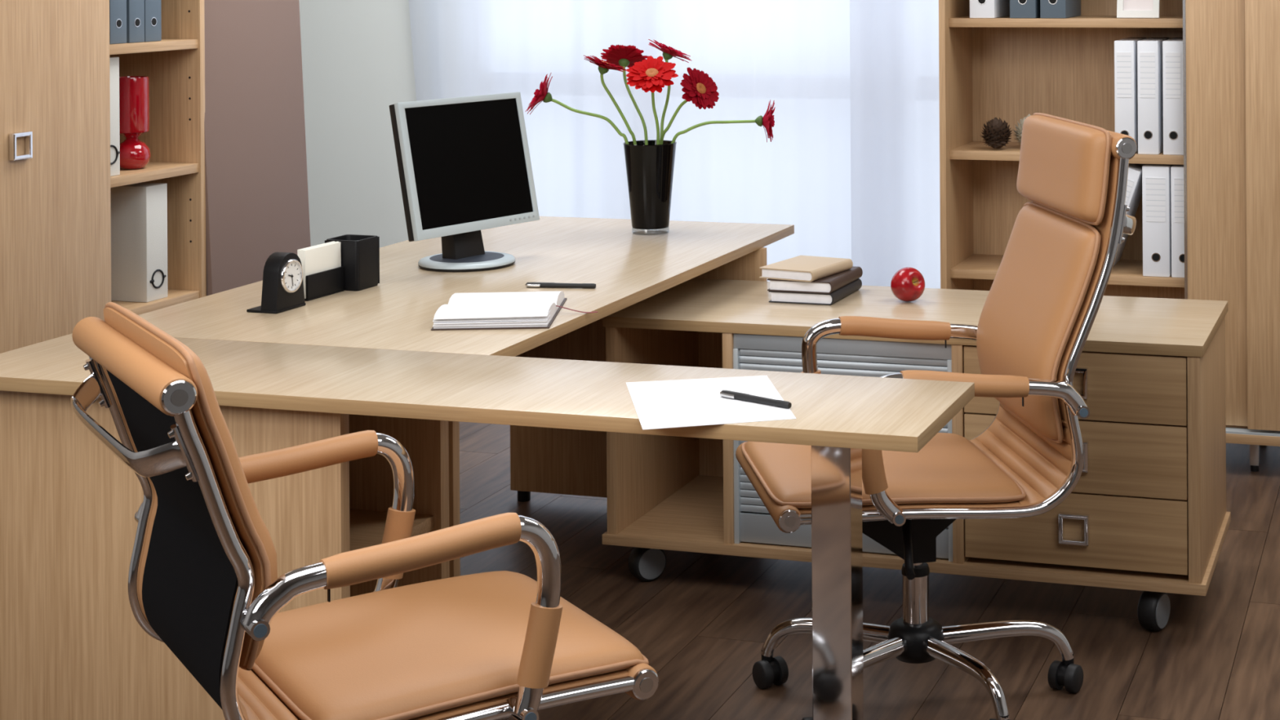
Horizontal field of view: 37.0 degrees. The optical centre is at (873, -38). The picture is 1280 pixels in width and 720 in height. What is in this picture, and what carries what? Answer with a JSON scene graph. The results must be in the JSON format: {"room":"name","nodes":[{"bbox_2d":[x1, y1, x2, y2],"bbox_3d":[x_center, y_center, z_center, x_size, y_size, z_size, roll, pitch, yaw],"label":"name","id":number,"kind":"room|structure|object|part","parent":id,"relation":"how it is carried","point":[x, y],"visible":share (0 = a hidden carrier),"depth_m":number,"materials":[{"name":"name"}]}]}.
{"room":"office","nodes":[
{"label":"office","id":0,"kind":"room"},
{"bbox_2d":[298,0,416,247],"bbox_3d":[0.660,0.134,6.260,5.900,2.700,0.120,0,0,16],"label":"wall","id":1,"kind":"structure","parent":0,"point":[357,63],"depth_m":6.94,"materials":[{"name":"white paint"}]},
{"bbox_3d":[0.213,-1.033,6.178,4.400,0.028,0.028,0,0,16],"label":"curtain rod","id":2,"kind":"object","parent":1,"relation":"attached to","visible":0},
{"bbox_2d":[408,0,851,281],"bbox_3d":[-0.815,0.229,6.541,1.972,2.470,0.052,0,0,16],"label":"sheer curtain","id":3,"kind":"object","parent":2,"relation":"hanging from","point":[793,54],"visible":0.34,"depth_m":6.50,"materials":[{"name":"white fabric"}]},
{"bbox_2d":[849,0,940,288],"bbox_3d":[1.059,0.216,5.944,2.360,2.470,0.042,0,0,16],"label":"sheer curtain","id":4,"kind":"object","parent":2,"relation":"hanging from","point":[894,44],"visible":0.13,"depth_m":6.22,"materials":[{"name":"white fabric"}]},
{"bbox_2d":[459,422,1279,719],"bbox_3d":[-0.435,1.521,2.465,6.082,0.060,10.330,0,0,16],"label":"floor","id":5,"kind":"structure","parent":0,"point":[704,624],"depth_m":4.23,"materials":[{"name":"brown wood"}]},
{"bbox_2d":[0,0,206,353],"bbox_3d":[-2.287,0.428,4.792,0.428,2.150,1.424,0,0,16],"label":"bookcase","id":6,"kind":"object","parent":5,"relation":"on","point":[56,181],"visible":0.63,"depth_m":4.88,"materials":[{"name":"brown wood"}]},
{"bbox_3d":[-2.107,0.454,4.667,0.014,0.066,0.066,0,0,16],"label":"handle","id":7,"kind":"part","parent":6,"relation":"part of","materials":[{"name":"silver metal"}]},
{"bbox_3d":[-2.165,0.413,4.534,0.020,2.080,0.976,0,0,16],"label":"door","id":8,"kind":"part","parent":6,"relation":"part of","materials":[{"name":"brown wood"}]},
{"bbox_2d":[109,57,119,176],"bbox_3d":[-2.178,0.417,5.116,0.276,0.320,0.074,0,0,16],"label":"box file","id":9,"kind":"object","parent":6,"relation":"on","point":[113,61],"visible":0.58,"depth_m":5.10,"materials":[{"name":"cardboard"}]},
{"bbox_2d":[109,0,126,44],"bbox_3d":[-2.176,0.062,5.158,0.272,0.320,0.069,0,0,16],"label":"binder","id":10,"kind":"object","parent":6,"relation":"on","point":[117,8],"visible":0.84,"depth_m":5.12,"materials":[{"name":"blue"}]},
{"bbox_2d":[119,75,151,169],"bbox_3d":[-2.069,0.449,5.270,0.098,0.256,0.098,0,0,16],"label":"vase","id":11,"kind":"object","parent":6,"relation":"on","point":[134,91],"visible":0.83,"depth_m":5.23,"materials":[{"name":"red glass"}]},
{"bbox_3d":[-2.070,0.399,5.270,0.092,0.156,0.092,0,0,16],"label":"lamp shade","id":12,"kind":"part","parent":11,"relation":"part of","materials":[{"name":"red glass"}]},
{"bbox_2d":[126,0,144,43],"bbox_3d":[-2.155,0.062,5.232,0.272,0.320,0.065,0,0,16],"label":"binder","id":13,"kind":"object","parent":6,"relation":"on","point":[135,8],"visible":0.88,"depth_m":5.19,"materials":[{"name":"blue"}]},
{"bbox_2d":[110,182,168,302],"bbox_3d":[-2.127,0.782,5.301,0.286,0.320,0.091,0,0,16],"label":"box file","id":14,"kind":"object","parent":6,"relation":"on","point":[139,211],"visible":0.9,"depth_m":5.24,"materials":[{"name":"cardboard"}]},
{"bbox_2d":[144,0,161,41],"bbox_3d":[-2.135,0.062,5.300,0.272,0.320,0.070,0,0,16],"label":"binder","id":15,"kind":"object","parent":6,"relation":"on","point":[153,9],"visible":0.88,"depth_m":5.26,"materials":[{"name":"blue"}]},
{"bbox_2d":[109,39,198,54],"bbox_3d":[-2.176,0.236,5.241,0.374,0.026,0.455,0,0,16],"label":"shelf","id":16,"kind":"object","parent":6,"relation":"attached to","point":[165,46],"depth_m":5.28,"materials":[{"name":"brown wood"}]},
{"bbox_2d":[110,161,199,187],"bbox_3d":[-2.174,0.591,5.241,0.374,0.026,0.455,0,0,16],"label":"shelf","id":17,"kind":"object","parent":6,"relation":"attached to","point":[186,171],"depth_m":5.27,"materials":[{"name":"brown wood"}]},
{"bbox_2d":[111,288,199,315],"bbox_3d":[-2.171,0.956,5.241,0.374,0.026,0.455,0,0,16],"label":"shelf","id":18,"kind":"object","parent":6,"relation":"attached to","point":[175,296],"depth_m":5.26,"materials":[{"name":"brown wood"}]},
{"bbox_3d":[-2.111,0.427,5.470,0.390,2.150,0.022,0,0,16],"label":"panel","id":19,"kind":"part","parent":6,"relation":"part of","materials":[{"name":"brown wood"}]},
{"bbox_2d":[0,390,449,719],"bbox_3d":[-1.230,1.134,3.554,0.755,0.725,0.379,0,0,16],"label":"base cabinet","id":20,"kind":"object","parent":5,"relation":"on","point":[73,646],"visible":0.44,"depth_m":3.42,"materials":[{"name":"brown wood"}]},
{"bbox_2d":[349,508,434,551],"bbox_3d":[-1.053,1.071,3.501,0.355,0.025,0.319,0,0,16],"label":"shelf","id":21,"kind":"object","parent":20,"relation":"attached to","point":[366,526],"depth_m":3.56,"materials":[{"name":"brown wood"}]},
{"bbox_3d":[-1.182,1.134,3.721,0.755,0.725,0.032,0,0,16],"label":"panel","id":22,"kind":"part","parent":20,"relation":"part of","materials":[{"name":"brown wood"}]},
{"bbox_2d":[204,0,311,296],"bbox_3d":[-1.852,0.376,5.663,0.280,2.250,0.557,0,0,16],"label":"wall","id":23,"kind":"structure","parent":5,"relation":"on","point":[256,178],"depth_m":5.64,"materials":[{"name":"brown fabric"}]},
{"bbox_2d":[71,302,658,719],"bbox_3d":[-0.756,0.991,2.761,0.721,1.005,0.646,0,0,-34],"label":"office chair","id":24,"kind":"object","parent":5,"relation":"on","point":[204,584],"visible":1,"depth_m":2.60,"materials":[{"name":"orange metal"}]},
{"bbox_3d":[-1.137,0.618,2.770,0.035,0.074,0.016,0,0,-34],"label":"handle plate","id":25,"kind":"part","parent":24,"relation":"part of","materials":[{"name":"silver metal"}]},
{"bbox_3d":[-0.882,0.797,2.948,0.661,0.514,0.021,0,0,-34],"label":"frame","id":26,"kind":"part","parent":24,"relation":"part of","materials":[{"name":"silver metal"}]},
{"bbox_3d":[-1.019,0.628,2.557,0.060,0.057,0.494,0,0,-34],"label":"handle","id":27,"kind":"part","parent":24,"relation":"part of","materials":[{"name":"silver metal"}]},
{"bbox_3d":[-0.864,0.616,2.370,0.034,0.074,0.016,0,0,-34],"label":"handle plate","id":28,"kind":"part","parent":24,"relation":"part of","materials":[{"name":"silver metal"}]},
{"bbox_2d":[102,306,277,666],"bbox_3d":[-0.947,0.705,2.606,0.127,0.420,0.472,0,0,-34],"label":"backrest","id":29,"kind":"object","parent":24,"relation":"on","point":[181,566],"depth_m":2.53,"materials":[{"name":"beige leather"}]},
{"bbox_3d":[-0.928,0.898,2.958,0.433,0.280,0.033,0,0,-34],"label":"armrest","id":30,"kind":"part","parent":24,"relation":"part of","materials":[{"name":"orange leather"}]},
{"bbox_3d":[-0.702,0.815,2.434,0.002,0.019,0.006,0,0,-34],"label":"zip pull","id":31,"kind":"part","parent":24,"relation":"part of","materials":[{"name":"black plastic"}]},
{"bbox_3d":[-0.612,0.896,2.495,0.433,0.280,0.033,0,0,-34],"label":"armrest","id":32,"kind":"part","parent":24,"relation":"part of","materials":[{"name":"silver metal"}]},
{"bbox_3d":[-0.604,0.795,2.542,0.661,0.514,0.021,0,0,-34],"label":"frame","id":33,"kind":"part","parent":24,"relation":"part of","materials":[{"name":"silver metal"}]},
{"bbox_2d":[252,570,644,719],"bbox_3d":[-0.655,1.010,2.804,0.494,0.048,0.472,0,0,-34],"label":"seat cushion","id":34,"kind":"object","parent":24,"relation":"on","point":[451,648],"depth_m":2.71,"materials":[{"name":"beige leather"}]},
{"bbox_2d":[138,216,794,577],"bbox_3d":[-0.909,1.119,4.572,0.932,0.750,1.818,0,0,16],"label":"desk","id":35,"kind":"object","parent":5,"relation":"on","point":[628,265],"visible":0.36,"depth_m":4.51,"materials":[{"name":"brown wood"}]},
{"bbox_2d":[246,252,306,313],"bbox_3d":[-1.283,0.686,4.067,0.080,0.122,0.106,0,0,18],"label":"desk clock","id":36,"kind":"object","parent":35,"relation":"on","point":[282,286],"visible":1,"depth_m":4.03,"materials":[{"name":"black plastic"}]},
{"bbox_3d":[-1.286,0.744,4.067,0.075,0.006,0.106,0,0,18],"label":"foot plate","id":37,"kind":"part","parent":36,"relation":"part of","materials":[{"name":"plastic"}]},
{"bbox_2d":[304,266,344,301],"bbox_3d":[-1.238,0.704,4.226,0.033,0.085,0.136,0,0,19],"label":"holder","id":38,"kind":"object","parent":35,"relation":"on","point":[324,283],"visible":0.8,"depth_m":4.22,"materials":[{"name":"black plastic"}]},
{"bbox_2d":[297,241,341,298],"bbox_3d":[-1.239,0.688,4.226,0.021,0.107,0.133,0,0,19],"label":"papers","id":39,"kind":"object","parent":38,"relation":"in","point":[316,259],"visible":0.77,"depth_m":4.21,"materials":[{"name":"white paper"}]},
{"bbox_3d":[-1.236,0.744,4.225,0.029,0.004,0.136,0,0,19],"label":"floor plate","id":40,"kind":"part","parent":38,"relation":"part of","materials":[{"name":"plastic"}]},
{"bbox_2d":[324,234,379,291],"bbox_3d":[-1.195,0.689,4.332,0.089,0.114,0.089,0,0,18],"label":"pen cup","id":41,"kind":"object","parent":35,"relation":"on","point":[360,254],"visible":0.84,"depth_m":4.29,"materials":[{"name":"black plastic"}]},
{"bbox_3d":[-1.170,1.119,3.764,0.755,0.697,0.026,0,0,16],"label":"panel","id":42,"kind":"part","parent":35,"relation":"part of","materials":[{"name":"brown wood"}]},
{"bbox_2d":[389,92,539,271],"bbox_3d":[-0.999,0.539,4.652,0.235,0.412,0.417,0,0,33],"label":"monitor","id":43,"kind":"object","parent":35,"relation":"on","point":[464,164],"visible":1,"depth_m":4.62,"materials":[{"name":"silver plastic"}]},
{"bbox_2d":[431,291,597,330],"bbox_3d":[-0.743,0.727,3.988,0.320,0.033,0.336,0,0,-3],"label":"notebook","id":44,"kind":"object","parent":35,"relation":"on","point":[531,309],"visible":1,"depth_m":3.87,"materials":[{"name":"white paper"}]},
{"bbox_2d":[524,282,595,288],"bbox_3d":[-0.713,0.737,4.304,0.165,0.012,0.014,0,0,8],"label":"pen","id":45,"kind":"object","parent":35,"relation":"on","point":[540,285],"visible":1,"depth_m":4.30,"materials":[{"name":"black plastic"}]},
{"bbox_3d":[-0.647,1.116,5.153,0.750,0.697,0.025,0,0,16],"label":"panel","id":46,"kind":"part","parent":35,"relation":"part of","materials":[{"name":"brown wood"}]},
{"bbox_2d":[622,139,676,229],"bbox_3d":[-0.612,0.619,5.180,0.147,0.248,0.147,0,0,16],"label":"vase","id":47,"kind":"object","parent":35,"relation":"on","point":[650,168],"visible":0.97,"depth_m":5.13,"materials":[{"name":"black glass"}]},
{"bbox_2d":[525,73,628,144],"bbox_3d":[-0.798,0.487,5.164,0.307,0.375,0.128,0,0,-21],"label":"gerbera","id":48,"kind":"object","parent":47,"relation":"in","point":[541,95],"visible":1,"depth_m":5.12,"materials":[{"name":"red plant"}]},
{"bbox_3d":[-0.754,0.521,5.140,0.245,0.306,0.021,0,0,-10],"label":"stem","id":49,"kind":"part","parent":48,"relation":"part of","materials":[{"name":"green plant"}]},
{"bbox_2d":[583,55,636,144],"bbox_3d":[-0.712,0.463,5.126,0.141,0.422,0.141,0,0,16],"label":"gerbera","id":50,"kind":"object","parent":47,"relation":"in","point":[604,67],"visible":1,"depth_m":5.13,"materials":[{"name":"red plant"}]},
{"bbox_3d":[-0.684,0.486,5.149,0.125,0.375,0.019,0,0,-25],"label":"stem","id":51,"kind":"part","parent":50,"relation":"part of","materials":[{"name":"green plant"}]},
{"bbox_2d":[600,44,648,145],"bbox_3d":[-0.686,0.449,5.225,0.134,0.447,0.114,0,0,-6],"label":"gerbera","id":52,"kind":"object","parent":47,"relation":"in","point":[622,55],"visible":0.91,"depth_m":5.20,"materials":[{"name":"red plant"}]},
{"bbox_3d":[-0.653,0.478,5.191,0.085,0.388,0.016,0,0,22],"label":"stem","id":53,"kind":"part","parent":52,"relation":"part of","materials":[{"name":"green plant"}]},
{"bbox_2d":[626,55,678,144],"bbox_3d":[-0.597,0.464,5.096,0.130,0.418,0.124,0,0,-42],"label":"gerbera","id":54,"kind":"object","parent":47,"relation":"in","point":[651,74],"visible":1,"depth_m":5.09,"materials":[{"name":"red plant"}]},
{"bbox_3d":[-0.592,0.494,5.137,0.022,0.357,0.068,0,0,-5],"label":"stem","id":55,"kind":"part","parent":54,"relation":"part of","materials":[{"name":"plant"}]},
{"bbox_2d":[648,39,691,141],"bbox_3d":[-0.567,0.442,5.239,0.128,0.460,0.127,0,0,16],"label":"gerbera","id":56,"kind":"object","parent":47,"relation":"in","point":[668,52],"visible":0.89,"depth_m":5.21,"materials":[{"name":"red plant"}]},
{"bbox_3d":[-0.580,0.469,5.209,0.024,0.407,0.063,0,0,30],"label":"stem","id":57,"kind":"part","parent":56,"relation":"part of","materials":[{"name":"green plant"}]},
{"bbox_2d":[659,66,719,144],"bbox_3d":[-0.512,0.479,5.127,0.182,0.386,0.107,0,0,0],"label":"gerbera","id":58,"kind":"object","parent":47,"relation":"in","point":[699,88],"visible":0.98,"depth_m":5.12,"materials":[{"name":"red plant"}]},
{"bbox_3d":[-0.541,0.511,5.155,0.130,0.321,0.011,0,0,19],"label":"stem","id":59,"kind":"part","parent":58,"relation":"part of","materials":[{"name":"green plant"}]},
{"bbox_2d":[671,99,774,143],"bbox_3d":[-0.418,0.524,5.195,0.327,0.295,0.111,0,0,13],"label":"gerbera","id":60,"kind":"object","parent":47,"relation":"in","point":[767,121],"visible":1,"depth_m":5.16,"materials":[{"name":"red plant"}]},
{"bbox_3d":[-0.452,0.552,5.172,0.274,0.241,0.011,0,0,4],"label":"stem","id":61,"kind":"part","parent":60,"relation":"part of","materials":[{"name":"green plant"}]},
{"bbox_2d":[0,333,974,719],"bbox_3d":[-0.769,1.118,3.381,1.862,0.750,0.392,0,0,16],"label":"desk","id":62,"kind":"object","parent":5,"relation":"on","point":[839,416],"visible":0.84,"depth_m":3.22,"materials":[{"name":"brown wood"}]},
{"bbox_2d":[626,375,795,430],"bbox_3d":[-0.278,0.739,3.182,0.250,0.001,0.343,0,0,-12],"label":"paper sheet","id":63,"kind":"object","parent":62,"relation":"on","point":[660,404],"visible":1,"depth_m":3.16,"materials":[{"name":"white paper"}]},
{"bbox_2d":[720,390,791,408],"bbox_3d":[-0.199,0.733,3.165,0.153,0.012,0.014,0,0,38],"label":"pen","id":64,"kind":"object","parent":63,"relation":"on","point":[726,393],"visible":1,"depth_m":3.16,"materials":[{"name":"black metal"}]},
{"bbox_3d":[-0.061,1.120,3.222,0.070,0.713,0.070,0,0,16],"label":"leg","id":65,"kind":"part","parent":62,"relation":"part of","materials":[{"name":"silver metal"}]},
{"bbox_2d":[602,278,1231,631],"bbox_3d":[0.115,1.165,4.588,1.430,0.645,0.575,0,0,16],"label":"storage unit","id":66,"kind":"object","parent":5,"relation":"on","point":[1145,511],"visible":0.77,"depth_m":4.34,"materials":[{"name":"brown wood"}]},
{"bbox_3d":[-0.550,1.120,4.784,0.024,0.496,0.557,0,0,16],"label":"panel","id":67,"kind":"part","parent":66,"relation":"part of","materials":[{"name":"brown wood"}]},
{"bbox_3d":[0.188,1.115,4.851,1.358,0.496,0.012,0,0,16],"label":"panel","id":68,"kind":"part","parent":66,"relation":"part of","materials":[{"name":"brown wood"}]},
{"bbox_3d":[-0.320,1.137,4.445,0.012,0.458,0.020,0,0,16],"label":"shutter rail","id":69,"kind":"part","parent":66,"relation":"part of","materials":[{"name":"silver metal"}]},
{"bbox_2d":[768,278,862,305],"bbox_3d":[-0.145,0.830,4.776,0.169,0.028,0.236,0,0,17],"label":"book","id":70,"kind":"object","parent":66,"relation":"on","point":[837,295],"visible":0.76,"depth_m":4.67,"materials":[{"name":"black paper"}]},
{"bbox_2d":[767,266,862,293],"bbox_3d":[-0.145,0.800,4.776,0.170,0.029,0.244,0,0,18],"label":"book","id":71,"kind":"object","parent":70,"relation":"on","point":[827,285],"visible":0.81,"depth_m":4.67,"materials":[{"name":"brown paper"}]},
{"bbox_2d":[759,255,853,282],"bbox_3d":[-0.168,0.772,4.762,0.152,0.026,0.215,0,0,27],"label":"book","id":72,"kind":"object","parent":71,"relation":"on","point":[809,268],"visible":1,"depth_m":4.71,"materials":[{"name":"beige paper"}]},
{"bbox_2d":[890,266,924,302],"bbox_3d":[0.084,0.800,4.687,0.087,0.085,0.085,0,0,16],"label":"apple","id":73,"kind":"object","parent":66,"relation":"on","point":[908,283],"visible":1,"depth_m":4.66,"materials":[{"name":"red food"}]},
{"bbox_3d":[0.115,0.855,4.592,1.423,0.025,0.565,0,0,16],"label":"panel","id":74,"kind":"part","parent":66,"relation":"part of","materials":[{"name":"brown wood"}]},
{"bbox_3d":[0.117,1.375,4.590,1.430,0.024,0.569,0,0,16],"label":"panel","id":75,"kind":"part","parent":66,"relation":"part of","materials":[{"name":"brown wood"}]},
{"bbox_3d":[0.178,1.134,4.301,0.012,0.458,0.020,0,0,16],"label":"shutter rail","id":76,"kind":"part","parent":66,"relation":"part of","materials":[{"name":"silver metal"}]},
{"bbox_3d":[0.446,1.261,4.200,0.067,0.067,0.014,0,0,16],"label":"handle","id":77,"kind":"part","parent":66,"relation":"part of","materials":[{"name":"silver metal"}]},
{"bbox_3d":[0.450,1.102,4.219,0.500,0.159,0.020,0,0,16],"label":"drawer","id":78,"kind":"part","parent":66,"relation":"part of","materials":[{"name":"brown wood"}]},
{"bbox_3d":[0.449,0.944,4.219,0.500,0.150,0.020,0,0,16],"label":"drawer","id":79,"kind":"part","parent":66,"relation":"part of","materials":[{"name":"brown wood"}]},
{"bbox_3d":[0.451,1.266,4.219,0.500,0.160,0.020,0,0,16],"label":"drawer","id":80,"kind":"part","parent":66,"relation":"part of","materials":[{"name":"brown wood"}]},
{"bbox_3d":[0.444,0.935,4.200,0.067,0.067,0.014,0,0,16],"label":"handle","id":81,"kind":"part","parent":66,"relation":"part of","materials":[{"name":"silver metal"}]},
{"bbox_3d":[0.445,1.098,4.200,0.067,0.067,0.014,0,0,16],"label":"handle","id":82,"kind":"part","parent":66,"relation":"part of","materials":[{"name":"silver metal"}]},
{"bbox_3d":[0.780,1.111,4.400,0.028,0.496,0.557,0,0,16],"label":"panel","id":83,"kind":"part","parent":66,"relation":"part of","materials":[{"name":"brown wood"}]},
{"bbox_2d":[735,112,1137,719],"bbox_3d":[0.123,0.907,3.839,0.740,1.160,0.657,0,0,-13],"label":"office chair","id":84,"kind":"object","parent":5,"relation":"on","point":[1040,309],"visible":0.91,"depth_m":3.75,"materials":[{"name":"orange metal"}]},
{"bbox_2d":[761,649,773,662],"bbox_3d":[-0.219,1.431,3.896,0.024,0.027,0.023,0,0,-13],"label":"socket","id":85,"kind":"object","parent":84,"relation":"attached to","point":[766,655],"depth_m":3.89,"materials":[{"name":"silver plastic"}]},
{"bbox_3d":[-0.087,1.387,3.865,0.298,0.085,0.036,0,0,13],"label":"leg","id":86,"kind":"part","parent":84,"relation":"part of","materials":[{"name":"silver metal"}]},
{"bbox_3d":[-0.021,1.387,3.683,0.036,0.085,0.298,0,0,37],"label":"leg","id":87,"kind":"part","parent":84,"relation":"part of","materials":[{"name":"silver metal"}]},
{"bbox_3d":[-0.042,1.103,3.796,0.048,0.048,0.100,0,0,-13],"label":"tension knob","id":88,"kind":"part","parent":84,"relation":"part of","materials":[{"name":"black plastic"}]},
{"bbox_2d":[744,432,1022,508],"bbox_3d":[0.009,1.018,3.808,0.489,0.052,0.472,0,0,-13],"label":"seat cushion","id":89,"kind":"object","parent":84,"relation":"on","point":[952,470],"depth_m":3.68,"materials":[{"name":"beige leather"}]},
{"bbox_3d":[0.065,0.908,4.109,0.448,0.280,0.033,0,0,-13],"label":"armrest","id":90,"kind":"part","parent":84,"relation":"part of","materials":[{"name":"silver metal"}]},
{"bbox_3d":[0.069,1.145,3.711,0.023,0.091,0.164,0,0,0],"label":"lever","id":91,"kind":"part","parent":84,"relation":"part of","materials":[{"name":"black plastic"}]},
{"bbox_3d":[0.085,1.214,3.825,0.029,0.023,0.029,0,0,-13],"label":"gas rod","id":92,"kind":"part","parent":84,"relation":"part of","materials":[{"name":"silver metal"}]},
{"bbox_3d":[0.173,0.714,3.594,0.674,0.703,0.021,0,0,-13],"label":"frame","id":93,"kind":"part","parent":84,"relation":"part of","materials":[{"name":"silver metal"}]},
{"bbox_3d":[0.175,1.385,3.671,0.036,0.085,0.298,0,0,-30],"label":"leg","id":94,"kind":"part","parent":84,"relation":"part of","materials":[{"name":"silver metal"}]},
{"bbox_3d":[0.191,0.907,3.563,0.448,0.280,0.033,0,0,-13],"label":"armrest","id":95,"kind":"part","parent":84,"relation":"part of","materials":[{"name":"silver metal"}]},
{"bbox_3d":[0.062,0.714,4.073,0.674,0.703,0.021,0,0,-13],"label":"frame","id":96,"kind":"part","parent":84,"relation":"part of","materials":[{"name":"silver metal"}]},
{"bbox_3d":[0.263,1.385,3.847,0.298,0.085,0.036,0,0,-7],"label":"leg","id":97,"kind":"part","parent":84,"relation":"part of","materials":[{"name":"silver metal"}]},
{"bbox_2d":[976,204,1100,439],"bbox_3d":[0.331,0.729,3.883,0.134,0.412,0.476,0,0,-13],"label":"cushion","id":98,"kind":"object","parent":84,"relation":"on","point":[1042,299],"depth_m":3.75,"materials":[{"name":"beige leather"}]},
{"bbox_2d":[1016,115,1111,223],"bbox_3d":[0.384,0.422,3.896,0.066,0.183,0.476,0,0,-13],"label":"cushion","id":99,"kind":"object","parent":84,"relation":"on","point":[1064,171],"depth_m":3.80,"materials":[{"name":"beige leather"}]},
{"bbox_2d":[1062,653,1074,666],"bbox_3d":[0.398,1.427,3.864,0.024,0.027,0.023,0,0,-13],"label":"socket","id":100,"kind":"object","parent":84,"relation":"attached to","point":[1068,659],"depth_m":3.85,"materials":[{"name":"silver plastic"}]},
{"bbox_3d":[0.483,0.509,3.670,0.021,0.076,0.016,0,0,-13],"label":"handle plate","id":101,"kind":"part","parent":84,"relation":"part of","materials":[{"name":"silver metal"}]},
{"bbox_3d":[0.453,0.516,3.911,0.060,0.050,0.494,0,0,-13],"label":"handle","id":102,"kind":"part","parent":84,"relation":"part of","materials":[{"name":"silver metal"}]},
{"bbox_2d":[938,0,1279,471],"bbox_3d":[1.156,0.405,5.625,1.899,2.150,0.425,0,0,16],"label":"bookcase","id":103,"kind":"object","parent":5,"relation":"on","point":[1007,68],"visible":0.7,"depth_m":5.51,"materials":[{"name":"brown wood"}]},
{"bbox_3d":[0.261,0.350,5.912,0.020,2.028,0.370,0,0,16],"label":"panel","id":104,"kind":"part","parent":103,"relation":"part of","materials":[{"name":"brown wood"}]},
{"bbox_2d":[969,0,1009,17],"bbox_3d":[0.367,0.011,5.882,0.078,0.320,0.272,0,0,16],"label":"binder","id":105,"kind":"object","parent":103,"relation":"on","point":[978,8],"visible":0.92,"depth_m":5.76,"materials":[{"name":"white"}]},
{"bbox_2d":[979,117,1013,148],"bbox_3d":[0.379,0.523,5.795,0.102,0.096,0.106,0,0,16],"label":"pine cone","id":106,"kind":"object","parent":103,"relation":"on","point":[996,134],"visible":1,"depth_m":5.77,"materials":[{"name":"brown plant"}]},
{"bbox_2d":[1012,114,1031,145],"bbox_3d":[0.484,0.520,5.827,0.113,0.101,0.112,0,0,16],"label":"decorative ball","id":107,"kind":"object","parent":103,"relation":"on","point":[1019,132],"visible":0.16,"depth_m":5.81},
{"bbox_2d":[1009,0,1039,17],"bbox_3d":[0.488,0.010,5.847,0.080,0.320,0.272,0,0,16],"label":"binder","id":108,"kind":"object","parent":103,"relation":"on","point":[1018,8],"visible":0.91,"depth_m":5.72,"materials":[{"name":"blue"}]},
{"bbox_2d":[1040,0,1080,17],"bbox_3d":[0.578,0.009,5.821,0.078,0.320,0.272,0,0,16],"label":"binder","id":109,"kind":"object","parent":103,"relation":"on","point":[1048,8],"visible":1,"depth_m":5.70,"materials":[{"name":"blue"}]},
{"bbox_3d":[0.721,0.182,5.799,0.929,0.027,0.312,0,0,16],"label":"shelf","id":110,"kind":"part","parent":103,"relation":"part of","materials":[{"name":"brown wood"}]},
{"bbox_3d":[0.723,0.587,5.799,0.929,0.027,0.312,0,0,16],"label":"shelf","id":111,"kind":"part","parent":103,"relation":"part of","materials":[{"name":"brown wood"}]},
{"bbox_3d":[0.726,0.950,5.799,0.929,0.027,0.312,0,0,16],"label":"shelf","id":112,"kind":"part","parent":103,"relation":"part of","materials":[{"name":"brown wood"}]},
{"bbox_3d":[1.213,0.359,5.825,1.859,1.998,0.010,0,0,16],"label":"panel","id":113,"kind":"part","parent":103,"relation":"part of","materials":[{"name":"brown wood"}]},
{"bbox_2d":[1112,163,1144,266],"bbox_3d":[0.753,0.769,5.783,0.171,0.331,0.282,0,0,16],"label":"binder","id":114,"kind":"object","parent":103,"relation":"on","point":[1134,186],"visible":0.09,"depth_m":5.69,"materials":[{"name":"white"}]},
{"bbox_2d":[1114,36,1146,151],"bbox_3d":[0.787,0.404,5.770,0.059,0.338,0.282,0,0,16],"label":"binder","id":115,"kind":"object","parent":103,"relation":"on","point":[1126,83],"visible":0.58,"depth_m":5.64,"materials":[{"name":"white"}]},
{"bbox_2d":[1116,0,1159,17],"bbox_3d":[0.802,0.084,5.689,0.126,0.170,0.088,0,0,16],"label":"picture frame","id":116,"kind":"object","parent":103,"relation":"on","point":[1125,8],"visible":1,"depth_m":5.66,"materials":[{"name":"white"}]},
{"bbox_2d":[1123,0,1153,10],"bbox_3d":[0.797,0.083,5.671,0.098,0.136,0.030,0,0,16],"label":"print","id":117,"kind":"object","parent":116,"relation":"attached to","point":[1128,5],"depth_m":5.66,"materials":[{"name":"white paper"}]},
{"bbox_2d":[1137,37,1169,154],"bbox_3d":[0.855,0.403,5.750,0.062,0.338,0.282,0,0,16],"label":"binder","id":118,"kind":"object","parent":103,"relation":"on","point":[1149,50],"visible":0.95,"depth_m":5.62,"materials":[{"name":"white"}]},
{"bbox_2d":[1142,164,1173,276],"bbox_3d":[0.878,0.771,5.744,0.080,0.328,0.282,0,0,16],"label":"binder","id":119,"kind":"object","parent":103,"relation":"on","point":[1156,178],"visible":0.84,"depth_m":5.61,"materials":[{"name":"white cardboard"}]},
{"bbox_2d":[1162,37,1183,155],"bbox_3d":[0.927,0.403,5.729,0.062,0.338,0.282,0,0,16],"label":"binder","id":120,"kind":"object","parent":103,"relation":"on","point":[1172,48],"visible":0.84,"depth_m":5.59,"materials":[{"name":"white"}]},
{"bbox_2d":[1170,164,1184,277],"bbox_3d":[0.956,0.770,5.722,0.072,0.328,0.282,0,0,16],"label":"binder","id":121,"kind":"object","parent":103,"relation":"on","point":[1176,171],"visible":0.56,"depth_m":5.59,"materials":[{"name":"white cardboard"}]},
{"bbox_3d":[1.069,0.352,5.476,0.322,1.983,0.016,0,0,16],"label":"sliding door","id":122,"kind":"part","parent":103,"relation":"part of","materials":[{"name":"brown wood"}]},
{"bbox_3d":[1.163,1.372,5.625,1.899,0.028,0.425,0,0,16],"label":"panel","id":123,"kind":"part","parent":103,"relation":"part of","materials":[{"name":"brown wood"}]},
{"bbox_3d":[1.110,1.425,5.497,0.026,0.076,0.026,0,0,16],"label":"leg","id":124,"kind":"part","parent":103,"relation":"part of","materials":[{"name":"silver metal"}]},
{"bbox_3d":[1.538,0.349,5.308,0.968,1.983,0.018,0,0,16],"label":"sliding door","id":125,"kind":"part","parent":103,"relation":"part of","materials":[{"name":"brown wood"}]}
]}

